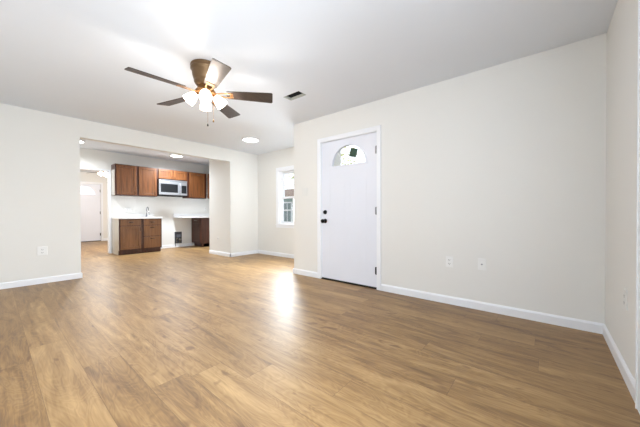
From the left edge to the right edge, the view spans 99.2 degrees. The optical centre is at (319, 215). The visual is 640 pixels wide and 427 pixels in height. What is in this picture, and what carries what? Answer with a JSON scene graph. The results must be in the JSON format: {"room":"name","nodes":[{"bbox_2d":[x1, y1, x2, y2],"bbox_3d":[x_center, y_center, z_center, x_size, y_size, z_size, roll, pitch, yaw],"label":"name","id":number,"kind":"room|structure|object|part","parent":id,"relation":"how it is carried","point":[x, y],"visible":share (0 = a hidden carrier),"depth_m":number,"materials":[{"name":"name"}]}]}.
{"room":"living room","nodes":[
{"label":"living room","id":0,"kind":"room"},
{"bbox_2d":[80,170,103,172],"bbox_3d":[-6.488,-1.526,8.674,4.130,0.040,4.500,0,1,40],"label":"ceiling","id":1,"kind":"structure","parent":0,"point":[89,171],"depth_m":9.37,"materials":[{"name":"white paint"}]},
{"bbox_2d":[90,170,106,176],"bbox_3d":[-6.079,-1.204,7.697,1.290,0.590,1.242,0,1,29],"label":"ceiling fan","id":2,"kind":"object","parent":1,"relation":"hanging from","point":[100,173],"visible":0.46,"depth_m":7.63,"materials":[{"name":"white metal"}]},
{"bbox_2d":[80,172,107,240],"bbox_3d":[-7.983,-0.293,9.893,0.120,2.440,4.450,0,1,40],"label":"wall","id":3,"kind":"structure","parent":0,"point":[84,176],"depth_m":9.92,"materials":[{"name":"white paint"}]},
{"bbox_2d":[80,181,102,241],"bbox_3d":[-8.246,-0.124,9.528,0.202,2.108,1.034,0,1,40],"label":"door","id":4,"kind":"structure","parent":3,"relation":"in","point":[91,205],"depth_m":9.69,"materials":[{"name":"paint"}]},
{"bbox_2d":[0,103,257,282],"bbox_3d":[-3.302,-0.319,5.364,0.928,2.545,5.450,0,1,40],"label":"wall","id":5,"kind":"structure","parent":0,"point":[40,201],"depth_m":4.01,"materials":[{"name":"white paint"}]},
{"bbox_2d":[0,272,82,288],"bbox_3d":[-4.183,0.927,3.663,0.134,0.085,1.489,0,1,40],"label":"baseboard","id":6,"kind":"structure","parent":5,"relation":"attached to","point":[5,285],"depth_m":3.84,"materials":[{"name":"white paint"}]},
{"bbox_2d":[37,246,47,255],"bbox_3d":[-3.940,0.506,3.864,0.010,0.125,0.105,0,1,40],"label":"wall outlet","id":7,"kind":"object","parent":5,"relation":"attached to","point":[40,250],"visible":1,"depth_m":3.86,"materials":[{"name":"white plastic"}]},
{"bbox_2d":[80,148,208,249],"bbox_3d":[-4.865,-0.321,7.308,0.120,2.525,4.450,0,1,40],"label":"wall","id":8,"kind":"structure","parent":0,"point":[165,207],"depth_m":7.67,"materials":[{"name":"white paint"}]},
{"bbox_2d":[80,167,111,252],"bbox_3d":[-5.520,-0.089,6.504,0.139,2.077,0.836,0,1,40],"label":"door frame","id":9,"kind":"structure","parent":8,"relation":"attached to","point":[81,168],"depth_m":6.77,"materials":[{"name":"white paint"}]},
{"bbox_2d":[111,163,137,195],"bbox_3d":[-4.915,-0.877,6.856,0.373,0.765,0.476,0,1,40],"label":"upper cabinet","id":10,"kind":"object","parent":8,"relation":"attached to","point":[124,182],"visible":1,"depth_m":6.75,"materials":[{"name":"brown wood"}]},
{"bbox_3d":[-5.098,-0.807,6.702,0.288,0.623,0.005,0,1,40],"label":"panel","id":11,"kind":"part","parent":10,"relation":"part of","materials":[{"name":"white wood"}]},
{"bbox_2d":[135,166,156,196],"bbox_3d":[-4.616,-0.881,7.217,0.373,0.765,0.459,0,1,40],"label":"upper cabinet","id":12,"kind":"object","parent":8,"relation":"attached to","point":[146,176],"visible":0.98,"depth_m":7.12,"materials":[{"name":"brown wood"}]},
{"bbox_2d":[157,168,186,180],"bbox_3d":[-4.217,-1.127,7.698,0.372,0.283,0.793,0,1,40],"label":"upper cabinet","id":13,"kind":"object","parent":8,"relation":"attached to","point":[166,174],"visible":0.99,"depth_m":7.57,"materials":[{"name":"brown wood"}]},
{"bbox_3d":[-4.228,-1.125,7.460,0.020,0.243,0.363,0,1,40],"label":"cabinet door","id":14,"kind":"part","parent":13,"relation":"part of","materials":[{"name":"brown wood"}]},
{"bbox_2d":[157,179,186,196],"bbox_3d":[-4.198,-0.758,7.686,0.420,0.444,0.744,0,1,40],"label":"microwave","id":15,"kind":"object","parent":13,"relation":"attached to","point":[168,188],"visible":0.96,"depth_m":7.56,"materials":[{"name":"silver metal"}]},
{"bbox_3d":[-4.146,-0.746,7.531,0.030,0.357,0.572,0,1,40],"label":"door","id":16,"kind":"part","parent":15,"relation":"part of","materials":[{"name":"metal"}]},
{"bbox_3d":[-3.907,-0.748,7.819,0.030,0.357,0.169,0,1,40],"label":"control panel","id":17,"kind":"part","parent":15,"relation":"part of","materials":[{"name":"metal"}]},
{"bbox_3d":[-3.986,-1.128,7.752,0.020,0.243,0.363,0,1,40],"label":"cabinet door","id":18,"kind":"part","parent":13,"relation":"part of","materials":[{"name":"brown wood"}]},
{"bbox_2d":[161,243,191,248],"bbox_3d":[-5.037,0.902,7.002,0.014,0.085,3.500,0,1,40],"label":"baseboard","id":19,"kind":"structure","parent":8,"relation":"attached to","point":[185,244],"depth_m":8.00,"materials":[{"name":"white paint"}]},
{"bbox_2d":[174,231,182,245],"bbox_3d":[-4.169,0.683,8.020,0.050,0.427,0.240,0,1,40],"label":"outlet box","id":20,"kind":"object","parent":8,"relation":"attached to","point":[178,235],"visible":1,"depth_m":8.02,"materials":[{"name":"white plastic"}]},
{"bbox_2d":[182,172,206,198],"bbox_3d":[-3.777,-0.891,8.230,0.373,0.765,0.582,0,1,40],"label":"upper cabinet","id":21,"kind":"object","parent":8,"relation":"attached to","point":[196,182],"visible":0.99,"depth_m":8.12,"materials":[{"name":"brown wood"}]},
{"bbox_3d":[-3.669,-0.890,8.136,0.020,0.725,0.460,0,1,40],"label":"cabinet door","id":22,"kind":"part","parent":21,"relation":"part of","materials":[{"name":"brown wood"}]},
{"bbox_2d":[80,139,208,165],"bbox_3d":[-3.801,-1.599,6.446,2.850,0.040,4.500,0,1,40],"label":"ceiling","id":23,"kind":"structure","parent":0,"point":[88,144],"depth_m":6.84,"materials":[{"name":"white paint"}]},
{"bbox_2d":[170,154,182,156],"bbox_3d":[-3.781,-1.566,7.183,0.318,0.038,0.318,0,1,40],"label":"recessed light","id":24,"kind":"object","parent":23,"relation":"in","point":[172,155],"visible":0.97,"depth_m":7.08,"materials":[{"name":"white paint"}]},
{"bbox_2d":[258,147,293,253],"bbox_3d":[-0.606,-0.277,6.077,2.310,2.440,0.140,0,1,40],"label":"wall","id":25,"kind":"structure","parent":0,"point":[271,238],"depth_m":6.44,"materials":[{"name":"white paint"}]},
{"bbox_2d":[275,165,293,227],"bbox_3d":[-0.460,-0.404,5.935,1.355,1.375,0.170,0,1,40],"label":"window","id":26,"kind":"structure","parent":25,"relation":"in","point":[280,175],"depth_m":6.27,"materials":[{"name":"white paint"}]},
{"bbox_3d":[-0.451,-0.404,5.946,1.185,1.225,0.140,0,1,40],"label":"frame","id":27,"kind":"part","parent":26,"relation":"part of","materials":[{"name":"white paint"}]},
{"bbox_3d":[-0.448,-0.118,5.951,1.145,0.612,0.035,0,1,40],"label":"sash","id":28,"kind":"part","parent":26,"relation":"part of","materials":[{"name":"white paint"}]},
{"bbox_3d":[-0.424,-0.691,5.977,1.145,0.612,0.035,0,1,40],"label":"sash","id":29,"kind":"part","parent":26,"relation":"part of","materials":[{"name":"glass"}]},
{"bbox_2d":[0,0,617,154],"bbox_3d":[-0.787,-1.492,2.976,6.220,0.040,5.200,0,1,40],"label":"ceiling","id":30,"kind":"structure","parent":0,"point":[69,58],"depth_m":2.40,"materials":[{"name":"white paint"}]},
{"bbox_2d":[124,58,272,125],"bbox_3d":[-1.154,-1.174,2.667,1.290,0.590,1.242,0,1,40],"label":"ceiling fan","id":31,"kind":"object","parent":30,"relation":"hanging from","point":[207,75],"visible":1,"depth_m":2.60,"materials":[{"name":"brown wood"}]},
{"bbox_3d":[-1.433,-1.201,2.389,0.161,0.045,0.458,0,1,40],"label":"fan blade","id":32,"kind":"part","parent":31,"relation":"part of","materials":[{"name":"brown wood"}]},
{"bbox_3d":[-1.514,-1.205,2.876,0.452,0.045,0.152,0,1,26],"label":"fan blade","id":33,"kind":"part","parent":31,"relation":"part of","materials":[{"name":"brown wood"}]},
{"bbox_3d":[-1.249,-1.196,2.575,0.075,0.023,0.195,0,1,40],"label":"blade arm","id":34,"kind":"part","parent":31,"relation":"part of","materials":[{"name":"brown metal"}]},
{"bbox_3d":[-1.262,-1.135,2.643,0.118,0.133,0.130,0,1,40],"label":"lamp shade","id":35,"kind":"part","parent":31,"relation":"part of","materials":[{"name":"white glass"}]},
{"bbox_3d":[-1.081,-1.135,2.560,0.130,0.133,0.118,0,1,40],"label":"lamp shade","id":36,"kind":"part","parent":31,"relation":"part of","materials":[{"name":"white glass"}]},
{"bbox_3d":[-1.179,-1.137,2.824,0.130,0.133,0.118,0,1,40],"label":"lamp shade","id":37,"kind":"part","parent":31,"relation":"part of","materials":[{"name":"white glass"}]},
{"bbox_3d":[-1.040,-1.197,2.552,0.071,0.023,0.192,0,1,-33],"label":"blade arm","id":38,"kind":"part","parent":31,"relation":"part of","materials":[{"name":"brown metal"}]},
{"bbox_3d":[-0.896,-1.202,2.336,0.152,0.045,0.452,0,1,-33],"label":"fan blade","id":39,"kind":"part","parent":31,"relation":"part of","materials":[{"name":"brown wood"}]},
{"bbox_3d":[-0.999,-1.136,2.741,0.118,0.133,0.130,0,1,40],"label":"lamp shade","id":40,"kind":"part","parent":31,"relation":"part of","materials":[{"name":"white glass"}]},
{"bbox_3d":[-0.967,-1.198,2.720,0.192,0.023,0.071,0,0,-10],"label":"blade arm","id":41,"kind":"part","parent":31,"relation":"part of","materials":[{"name":"brown metal"}]},
{"bbox_3d":[-1.074,-1.208,3.114,0.152,0.045,0.452,0,0,8],"label":"fan blade","id":42,"kind":"part","parent":31,"relation":"part of","materials":[{"name":"brown wood"}]},
{"bbox_3d":[-0.711,-1.206,2.768,0.452,0.045,0.152,0,0,-10],"label":"fan blade","id":43,"kind":"part","parent":31,"relation":"part of","materials":[{"name":"brown wood"}]},
{"bbox_2d":[242,137,258,141],"bbox_3d":[-1.356,-1.471,5.314,0.318,0.038,0.318,0,1,40],"label":"recessed light","id":44,"kind":"object","parent":30,"relation":"in","point":[246,139],"visible":1,"depth_m":5.24,"materials":[{"name":"white paint"}]},
{"bbox_2d":[284,91,305,100],"bbox_3d":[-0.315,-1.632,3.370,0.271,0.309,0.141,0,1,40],"label":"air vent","id":45,"kind":"object","parent":30,"relation":"attached to","point":[298,94],"visible":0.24,"depth_m":3.44,"materials":[{"name":"white metal"}]},
{"bbox_2d":[0,241,639,426],"bbox_3d":[-3.342,0.984,5.376,13.200,0.060,6.000,0,1,40],"label":"floor","id":46,"kind":"structure","parent":0,"point":[186,336],"depth_m":1.88,"materials":[{"name":"brown wood"}]},
{"bbox_2d":[112,219,141,254],"bbox_3d":[-4.794,0.514,6.780,0.638,0.862,0.483,0,1,40],"label":"base cabinet","id":47,"kind":"object","parent":46,"relation":"on","point":[126,233],"visible":0.99,"depth_m":6.60,"materials":[{"name":"brown wood"}]},
{"bbox_3d":[-4.975,0.515,6.619,0.564,0.860,0.004,0,1,40],"label":"panel","id":48,"kind":"part","parent":47,"relation":"part of","materials":[{"name":"beige wood"}]},
{"bbox_3d":[-4.596,0.465,6.618,0.020,0.762,0.479,0,1,40],"label":"frame","id":49,"kind":"part","parent":47,"relation":"part of","materials":[{"name":"brown wood"}]},
{"bbox_3d":[-4.582,0.174,6.601,0.020,0.145,0.425,0,1,40],"label":"drawer","id":50,"kind":"part","parent":47,"relation":"part of","materials":[{"name":"brown wood"}]},
{"bbox_3d":[-4.582,0.541,6.604,0.020,0.560,0.425,0,1,40],"label":"cabinet door","id":51,"kind":"part","parent":47,"relation":"part of","materials":[{"name":"brown wood"}]},
{"bbox_2d":[111,214,162,218],"bbox_3d":[-4.667,0.020,6.960,0.629,0.123,0.962,0,1,40],"label":"countertop","id":52,"kind":"structure","parent":47,"relation":"on","point":[113,216],"depth_m":6.93,"materials":[{"name":"white stone"}]},
{"bbox_2d":[141,218,161,252],"bbox_3d":[-4.497,0.511,7.138,0.638,0.862,0.445,0,1,40],"label":"base cabinet","id":53,"kind":"object","parent":46,"relation":"on","point":[151,228],"visible":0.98,"depth_m":6.95,"materials":[{"name":"brown wood"}]},
{"bbox_3d":[-4.283,0.678,6.965,0.020,0.280,0.390,0,1,40],"label":"drawer","id":54,"kind":"part","parent":53,"relation":"part of","materials":[{"name":"brown wood"}]},
{"bbox_3d":[-4.284,0.390,6.963,0.020,0.265,0.390,0,1,40],"label":"drawer","id":55,"kind":"part","parent":53,"relation":"part of","materials":[{"name":"brown wood"}]},
{"bbox_3d":[-4.284,0.170,6.961,0.020,0.145,0.390,0,1,40],"label":"drawer","id":56,"kind":"part","parent":53,"relation":"part of","materials":[{"name":"brown wood"}]},
{"bbox_2d":[192,218,209,246],"bbox_3d":[-3.497,0.499,8.386,0.584,0.862,0.746,0,1,40],"label":"base cabinet","id":57,"kind":"object","parent":46,"relation":"on","point":[200,226],"visible":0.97,"depth_m":8.08,"materials":[{"name":"brown wood"}]},
{"bbox_2d":[173,214,208,217],"bbox_3d":[-3.647,0.008,8.200,0.619,0.123,1.223,0,1,40],"label":"countertop","id":58,"kind":"structure","parent":57,"relation":"on","point":[174,215],"depth_m":8.03,"materials":[{"name":"white stone"}]},
{"bbox_3d":[-3.705,0.160,8.131,0.520,0.145,0.020,0,1,40],"label":"drawer","id":59,"kind":"part","parent":57,"relation":"part of","materials":[{"name":"brown wood"}]},
{"bbox_3d":[-3.704,0.527,8.134,0.520,0.560,0.020,0,1,40],"label":"cabinet door","id":60,"kind":"part","parent":57,"relation":"part of","materials":[{"name":"brown wood"}]},
{"bbox_3d":[-3.693,0.451,8.150,0.584,0.762,0.020,0,1,40],"label":"frame","id":61,"kind":"part","parent":57,"relation":"part of","materials":[{"name":"brown wood"}]},
{"bbox_2d":[334,150,340,165],"bbox_3d":[0.028,-0.270,4.937,0.120,2.440,1.046,0,1,40],"label":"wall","id":62,"kind":"structure","parent":0,"point":[337,162],"depth_m":5.23,"materials":[{"name":"white paint"}]},
{"bbox_2d":[294,33,606,323],"bbox_3d":[1.028,-0.259,3.351,3.684,2.440,0.120,0,1,40],"label":"wall","id":63,"kind":"structure","parent":0,"point":[504,164],"depth_m":2.69,"materials":[{"name":"white paint"}]},
{"bbox_2d":[317,125,380,290],"bbox_3d":[0.395,-0.096,3.837,1.054,2.108,0.202,0,1,40],"label":"door","id":64,"kind":"structure","parent":63,"relation":"in","point":[348,196],"depth_m":3.80,"materials":[{"name":"paint"}]},
{"bbox_3d":[0.391,-0.847,3.807,0.606,0.317,0.010,0,1,40],"label":"fanlight trim","id":65,"kind":"part","parent":64,"relation":"part of","materials":[{"name":"glass"}]},
{"bbox_2d":[209,250,603,333],"bbox_3d":[0.027,0.909,4.784,6.804,0.085,1.060,0,1,40],"label":"baseboard","id":66,"kind":"structure","parent":63,"relation":"attached to","point":[579,324],"depth_m":2.78,"materials":[{"name":"white paint"}]},
{"bbox_2d":[446,256,452,267],"bbox_3d":[1.407,0.504,2.960,0.074,0.118,0.010,0,1,40],"label":"wall outlet","id":67,"kind":"object","parent":63,"relation":"attached to","point":[449,260],"visible":1,"depth_m":2.96,"materials":[{"name":"white plastic"}]},
{"bbox_2d":[478,258,485,269],"bbox_3d":[1.641,0.497,2.760,0.074,0.118,0.019,0,1,40],"label":"wall plate","id":68,"kind":"object","parent":63,"relation":"attached to","point":[481,262],"visible":1,"depth_m":2.76,"materials":[{"name":"white plastic"}]},
{"bbox_2d":[605,0,637,379],"bbox_3d":[1.124,-0.238,0.675,0.120,2.440,3.878,0,1,40],"label":"wall","id":69,"kind":"structure","parent":0,"point":[622,33],"depth_m":1.74,"materials":[{"name":"white paint"}]},
{"bbox_2d":[603,324,634,402],"bbox_3d":[1.107,0.939,0.766,0.014,0.085,3.778,0,1,40],"label":"baseboard","id":70,"kind":"structure","parent":69,"relation":"attached to","point":[625,372],"depth_m":1.69,"materials":[{"name":"white paint"}]},
{"bbox_2d":[623,288,627,310],"bbox_3d":[1.829,0.503,1.632,0.010,0.118,0.074,0,1,40],"label":"wall outlet","id":71,"kind":"object","parent":69,"relation":"attached to","point":[625,294],"visible":1,"depth_m":1.62,"materials":[{"name":"white plastic"}]},
{"bbox_2d":[635,0,639,413],"bbox_3d":[1.330,-0.074,0.996,0.071,2.107,0.926,0,1,40],"label":"door frame","id":72,"kind":"structure","parent":69,"relation":"in","point":[637,341],"depth_m":1.36,"materials":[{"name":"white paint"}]},
{"bbox_3d":[-2.708,-0.334,8.313,1.920,2.525,0.150,0,1,40],"label":"wall","id":73,"kind":"structure","parent":0,"visible":0},
{"bbox_2d":[207,174,208,198],"bbox_3d":[-2.954,-0.892,8.153,1.060,0.765,0.400,0,1,40],"label":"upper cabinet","id":74,"kind":"object","parent":73,"relation":"attached to","point":[207,174],"visible":0.17,"depth_m":8.31,"materials":[{"name":"brown wood"}]},
{"label":"outside","id":75,"kind":"structure","parent":0,"visible":0},
{"bbox_3d":[6.660,1.337,23.717,60.000,0.100,35.000,0,1,40],"label":"lawn","id":76,"kind":"structure","parent":75,"visible":0},
{"bbox_2d":[284,189,293,221],"bbox_3d":[-1.521,-0.199,17.754,9.800,3.100,6.000,0,1,40],"label":"house","id":77,"kind":"structure","parent":76,"relation":"on","point":[288,203],"depth_m":14.62,"materials":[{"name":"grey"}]},
{"bbox_3d":[-1.764,-0.124,14.640,0.560,1.060,0.005,0,1,40],"label":"pane","id":78,"kind":"part","parent":77,"relation":"part of","materials":[{"name":"clear glass"}]},
{"bbox_2d":[290,147,356,178],"bbox_3d":[0.038,-1.161,11.965,3.302,5.119,3.243,0,1,40],"label":"tree","id":79,"kind":"object","parent":76,"relation":"on","point":[344,147],"visible":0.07,"depth_m":11.85,"materials":[{"name":"green plant"}]}
]}

